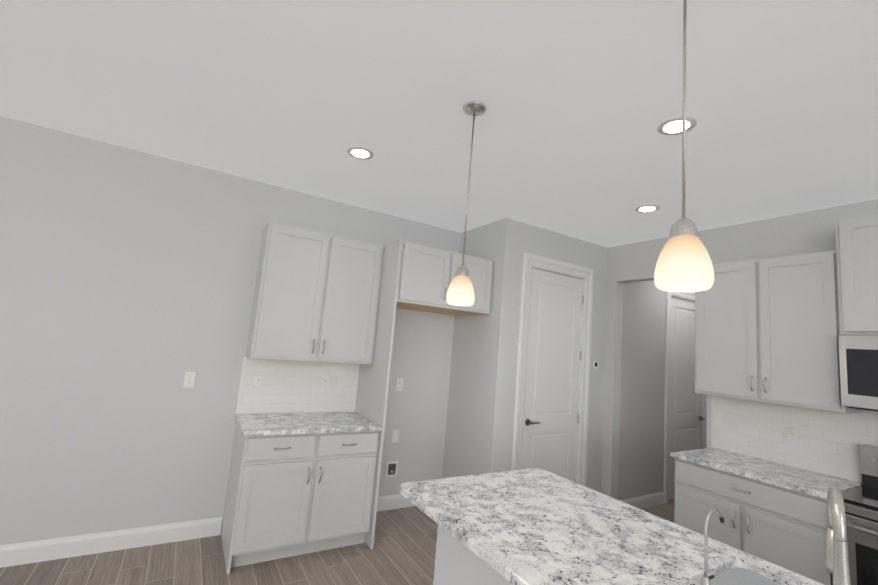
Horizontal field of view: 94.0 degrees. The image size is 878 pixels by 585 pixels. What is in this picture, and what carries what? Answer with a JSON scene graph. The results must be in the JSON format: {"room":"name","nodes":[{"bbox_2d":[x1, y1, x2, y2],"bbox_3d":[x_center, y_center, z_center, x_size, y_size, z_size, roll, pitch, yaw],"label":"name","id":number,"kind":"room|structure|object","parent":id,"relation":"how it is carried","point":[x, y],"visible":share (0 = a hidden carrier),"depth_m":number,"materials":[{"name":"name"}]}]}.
{"room":"kitchen","nodes":[
{"label":"kitchen","id":0,"kind":"room"},
{"bbox_2d":[0,116,460,544],"bbox_3d":[-1.177,0.542,3.662,11.200,2.840,0.120,9,-8,-31],"label":"wall","id":1,"kind":"structure","parent":0,"point":[128,276],"depth_m":2.98,"materials":[{"name":"grey paint"}]},
{"bbox_2d":[0,517,221,567],"bbox_3d":[-3.850,1.467,1.877,5.088,0.128,0.014,9,-8,-31],"label":"baseboard","id":2,"kind":"structure","parent":1,"relation":"attached to","point":[15,554],"depth_m":2.81,"materials":[{"name":"white wood"}]},
{"bbox_2d":[183,372,195,387],"bbox_3d":[-1.904,0.666,3.123,0.071,0.114,0.019,9,-8,-31],"label":"electrical outlets","id":3,"kind":"object","parent":1,"relation":"attached to","point":[189,379],"depth_m":3.13,"materials":[{"name":"white plastic"}]},
{"bbox_2d":[255,376,261,384],"bbox_3d":[-1.489,0.724,3.372,0.049,0.066,0.019,9,-8,-31],"label":"electrical outlets","id":4,"kind":"object","parent":1,"relation":"attached to","point":[258,379],"depth_m":3.37,"materials":[{"name":"white plastic"}]},
{"bbox_2d":[235,356,359,413],"bbox_3d":[-1.186,0.811,3.559,1.000,0.460,0.010,9,-8,-31],"label":"backsplash","id":5,"kind":"structure","parent":1,"relation":"attached to","point":[289,387],"depth_m":3.52,"materials":[{"name":"tile"}]},
{"bbox_2d":[246,222,383,364],"bbox_3d":[-1.026,0.046,3.510,0.983,1.070,0.357,9,-8,-31],"label":"upper cabinet","id":6,"kind":"object","parent":1,"relation":"attached to","point":[316,297],"visible":1,"depth_m":3.35,"materials":[{"name":"white wood"}]},
{"bbox_2d":[320,376,328,389],"bbox_3d":[-1.023,0.806,3.651,0.072,0.115,0.019,9,-8,-31],"label":"electrical outlets","id":7,"kind":"object","parent":1,"relation":"attached to","point":[324,384],"depth_m":3.65,"materials":[{"name":"white plastic"}]},
{"bbox_2d":[385,461,397,477],"bbox_3d":[-0.458,1.693,3.928,0.119,0.148,0.019,9,-8,-31],"label":"electrical outlets","id":8,"kind":"object","parent":1,"relation":"attached to","point":[391,466],"depth_m":3.93,"materials":[{"name":"white plastic"}]},
{"bbox_2d":[377,494,414,511],"bbox_3d":[-0.400,2.014,3.945,0.995,0.128,0.014,9,-8,-31],"label":"baseboard","id":9,"kind":"structure","parent":1,"relation":"attached to","point":[396,501],"depth_m":3.91,"materials":[{"name":"white wood"}]},
{"bbox_2d":[392,430,399,442],"bbox_3d":[-0.425,1.394,3.971,0.072,0.113,0.019,9,-8,-31],"label":"electrical outlets","id":10,"kind":"object","parent":1,"relation":"attached to","point":[395,435],"depth_m":3.98,"materials":[{"name":"white plastic"}]},
{"bbox_2d":[396,378,402,390],"bbox_3d":[-0.393,0.904,4.029,0.072,0.117,0.019,9,-8,-31],"label":"electrical outlets","id":11,"kind":"object","parent":1,"relation":"attached to","point":[399,383],"depth_m":4.03,"materials":[{"name":"white plastic"}]},
{"bbox_2d":[396,241,492,314],"bbox_3d":[-0.062,-0.099,3.928,0.992,0.523,0.667,9,-8,-31],"label":"upper cabinet","id":12,"kind":"object","parent":1,"relation":"attached to","point":[426,275],"visible":0.6,"depth_m":3.63,"materials":[{"name":"white wood"}]},
{"bbox_2d":[0,499,674,584],"bbox_3d":[0.816,1.711,0.027,11.200,0.060,8.230,9,-8,-31],"label":"floor","id":13,"kind":"structure","parent":0,"point":[402,551],"depth_m":2.79,"materials":[{"name":"brown wood"}]},
{"bbox_2d":[221,421,378,573],"bbox_3d":[-1.071,1.486,3.202,0.983,0.876,0.647,9,-8,-31],"label":"base cabinet","id":14,"kind":"object","parent":13,"relation":"on","point":[289,495],"visible":1,"depth_m":2.93,"materials":[{"name":"white wood"}]},
{"bbox_2d":[235,412,381,435],"bbox_3d":[-1.044,1.034,3.261,1.000,0.032,0.631,9,-8,-31],"label":"countertop","id":15,"kind":"structure","parent":14,"relation":"on","point":[279,424],"depth_m":3.15,"materials":[{"name":"white stone"}]},
{"bbox_2d":[355,239,402,548],"bbox_3d":[-0.580,0.781,3.560,0.021,2.440,0.640,9,-8,-31],"label":"end panel","id":16,"kind":"object","parent":13,"relation":"on","point":[372,391],"visible":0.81,"depth_m":3.45,"materials":[{"name":"white wood"}]},
{"bbox_2d":[433,525,512,584],"bbox_3d":[0.641,1.340,0.947,0.140,0.876,2.350,9,-8,-31],"label":"wall","id":17,"kind":"structure","parent":13,"relation":"on","point":[457,562],"depth_m":1.78,"materials":[{"name":"paint"}]},
{"bbox_2d":[674,458,832,584],"bbox_3d":[2.267,1.720,2.875,0.647,0.876,0.914,9,-8,-31],"label":"base cabinet","id":18,"kind":"object","parent":13,"relation":"on","point":[785,528],"visible":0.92,"depth_m":2.68,"materials":[{"name":"white wood"}]},
{"bbox_2d":[842,444,877,584],"bbox_3d":[2.681,1.515,2.156,0.705,1.168,0.754,9,-8,-31],"label":"range","id":19,"kind":"object","parent":13,"relation":"on","point":[861,508],"visible":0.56,"depth_m":2.26,"materials":[{"name":"silver metal"}]},
{"bbox_3d":[0.582,1.439,1.759,0.609,0.876,0.863,9,-8,-31],"label":"base cabinet","id":20,"kind":"object","parent":13,"relation":"on","visible":0},
{"bbox_2d":[400,468,823,584],"bbox_3d":[0.850,0.922,1.151,0.950,0.032,2.515,9,-8,-31],"label":"countertop","id":21,"kind":"structure","parent":20,"relation":"on","point":[533,526],"depth_m":1.57,"materials":[{"name":"white stone"}]},
{"bbox_2d":[701,508,723,584],"bbox_3d":[0.844,0.795,1.260,0.125,0.245,0.038,9,-8,-31],"label":"filter faucet","id":22,"kind":"object","parent":21,"relation":"on","point":[705,579],"visible":1,"depth_m":1.24,"materials":[{"name":"silver metal"}]},
{"bbox_2d":[797,486,850,584],"bbox_3d":[1.019,0.706,1.050,0.201,0.396,0.113,9,-8,-31],"label":"faucet","id":23,"kind":"object","parent":21,"relation":"on","point":[836,560],"visible":1,"depth_m":1.00,"materials":[{"name":"silver metal"}]},
{"bbox_3d":[3.150,1.608,1.430,0.647,0.876,0.945,9,-8,-31],"label":"base cabinet","id":24,"kind":"object","parent":13,"relation":"on","visible":0},
{"bbox_2d":[670,448,861,499],"bbox_3d":[2.757,1.213,2.205,0.631,0.032,2.662,9,-8,-31],"label":"countertop","id":25,"kind":"structure","parent":24,"relation":"on","point":[815,484],"depth_m":2.83,"materials":[{"name":"white stone"}]},
{"bbox_2d":[0,0,877,247],"bbox_3d":[2.881,-0.886,1.489,15.500,0.100,8.230,9,-8,-31],"label":"ceiling","id":26,"kind":"structure","parent":0,"point":[582,100],"depth_m":2.10,"materials":[{"name":"paint"}]},
{"bbox_2d":[347,147,373,159],"bbox_3d":[-0.537,-0.948,2.793,0.184,0.006,0.184,9,-8,-31],"label":"recessed light","id":27,"kind":"object","parent":26,"relation":"in","point":[360,153],"visible":1,"depth_m":2.78,"materials":[{"name":"white"}]},
{"bbox_2d":[446,101,485,305],"bbox_3d":[0.146,-0.456,2.092,0.141,1.044,0.141,9,-8,-31],"label":"pendant light","id":28,"kind":"object","parent":26,"relation":"hanging from","point":[460,291],"visible":1,"depth_m":2.02,"materials":[{"name":"white glass"}]},
{"bbox_2d":[635,205,659,212],"bbox_3d":[1.718,-0.688,3.377,0.184,0.006,0.184,9,-8,-31],"label":"recessed light","id":29,"kind":"object","parent":26,"relation":"in","point":[646,208],"visible":1,"depth_m":3.37,"materials":[{"name":"white"}]},
{"bbox_2d":[657,117,696,134],"bbox_3d":[1.260,-0.879,2.171,0.184,0.006,0.184,9,-8,-31],"label":"recessed light","id":30,"kind":"object","parent":26,"relation":"in","point":[672,126],"visible":0.88,"depth_m":2.16,"materials":[{"name":"white"}]},
{"bbox_2d":[654,0,713,291],"bbox_3d":[0.705,-0.526,1.177,0.141,1.044,0.141,9,-8,-31],"label":"pendant light","id":31,"kind":"object","parent":26,"relation":"hanging from","point":[684,263],"visible":1,"depth_m":1.09,"materials":[{"name":"white glass"}]},
{"bbox_2d":[442,218,607,492],"bbox_3d":[0.971,0.817,4.431,1.510,2.840,0.770,9,-8,-31],"label":"wall","id":32,"kind":"structure","parent":0,"point":[480,410],"depth_m":4.00,"materials":[{"name":"grey paint"}]},
{"bbox_2d":[511,252,593,486],"bbox_3d":[1.126,0.941,4.121,1.016,2.543,0.142,9,-8,-31],"label":"door frame","id":33,"kind":"structure","parent":32,"relation":"attached to","point":[531,261],"depth_m":4.18,"materials":[{"name":"white wood"}]},
{"bbox_2d":[521,268,583,481],"bbox_3d":[1.146,0.994,4.082,0.777,2.407,0.098,9,-8,-31],"label":"pantry door","id":34,"kind":"structure","parent":32,"relation":"in","point":[551,414],"depth_m":4.12,"materials":[{"name":"white wood"}]},
{"bbox_2d":[593,361,597,368],"bbox_3d":[1.687,0.786,4.410,0.060,0.084,0.014,9,-8,-31],"label":"keypad","id":35,"kind":"object","parent":32,"relation":"attached to","point":[595,364],"visible":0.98,"depth_m":4.40,"materials":[{"name":"white plastic"}]},
{"bbox_2d":[618,280,665,499],"bbox_3d":[2.996,1.073,5.127,2.470,2.840,0.120,9,-8,-31],"label":"wall","id":36,"kind":"structure","parent":0,"point":[641,443],"depth_m":4.60,"materials":[{"name":"paint"}]},
{"bbox_2d":[619,492,663,508],"bbox_3d":[2.162,2.290,4.456,0.964,0.128,0.034,9,-8,-31],"label":"baseboard","id":37,"kind":"structure","parent":36,"relation":"attached to","point":[641,502],"depth_m":4.52,"materials":[{"name":"white wood"}]},
{"bbox_2d":[663,291,706,503],"bbox_3d":[3.092,1.235,5.160,1.036,2.543,0.142,9,-8,-31],"label":"door frame","id":38,"kind":"structure","parent":36,"relation":"attached to","point":[689,296],"depth_m":4.90,"materials":[{"name":"white wood"}]},
{"bbox_2d":[669,297,704,499],"bbox_3d":[3.108,1.288,5.117,0.791,2.407,0.098,9,-8,-31],"label":"hall door","id":39,"kind":"structure","parent":36,"relation":"in","point":[686,417],"depth_m":5.13,"materials":[{"name":"white wood"}]},
{"bbox_2d":[601,199,877,499],"bbox_3d":[2.859,0.777,2.892,0.120,2.840,4.060,9,-8,-31],"label":"wall","id":40,"kind":"structure","parent":0,"point":[814,231],"depth_m":3.74,"materials":[{"name":"grey paint"}]},
{"bbox_2d":[695,251,860,412],"bbox_3d":[2.523,0.290,3.142,0.324,1.067,0.915,9,-8,-31],"label":"upper cabinet","id":41,"kind":"object","parent":40,"relation":"attached to","point":[768,330],"depth_m":2.99,"materials":[{"name":"white wood"}]},
{"bbox_2d":[786,422,798,439],"bbox_3d":[2.634,1.033,3.052,0.008,0.118,0.072,9,-8,-31],"label":"electrical outlet","id":42,"kind":"object","parent":40,"relation":"attached to","point":[791,430],"depth_m":3.05,"materials":[{"name":"white plastic"}]},
{"bbox_2d":[711,395,877,482],"bbox_3d":[3.032,1.142,2.378,0.010,0.818,2.662,9,-8,-31],"label":"backsplash","id":43,"kind":"structure","parent":40,"relation":"attached to","point":[829,443],"depth_m":3.02,"materials":[{"name":"tile"}]},
{"bbox_2d":[831,213,877,336],"bbox_3d":[2.965,-0.108,2.455,0.379,0.765,0.762,9,-8,-31],"label":"upper cabinet","id":44,"kind":"object","parent":40,"relation":"attached to","point":[854,261],"depth_m":2.61,"materials":[{"name":"white wood"}]},
{"bbox_2d":[838,335,877,411],"bbox_3d":[2.876,0.494,2.354,0.466,0.452,0.754,9,-8,-31],"label":"microwave","id":45,"kind":"object","parent":44,"relation":"attached to","point":[858,359],"visible":1,"depth_m":2.51,"materials":[{"name":"silver metal"}]}
]}

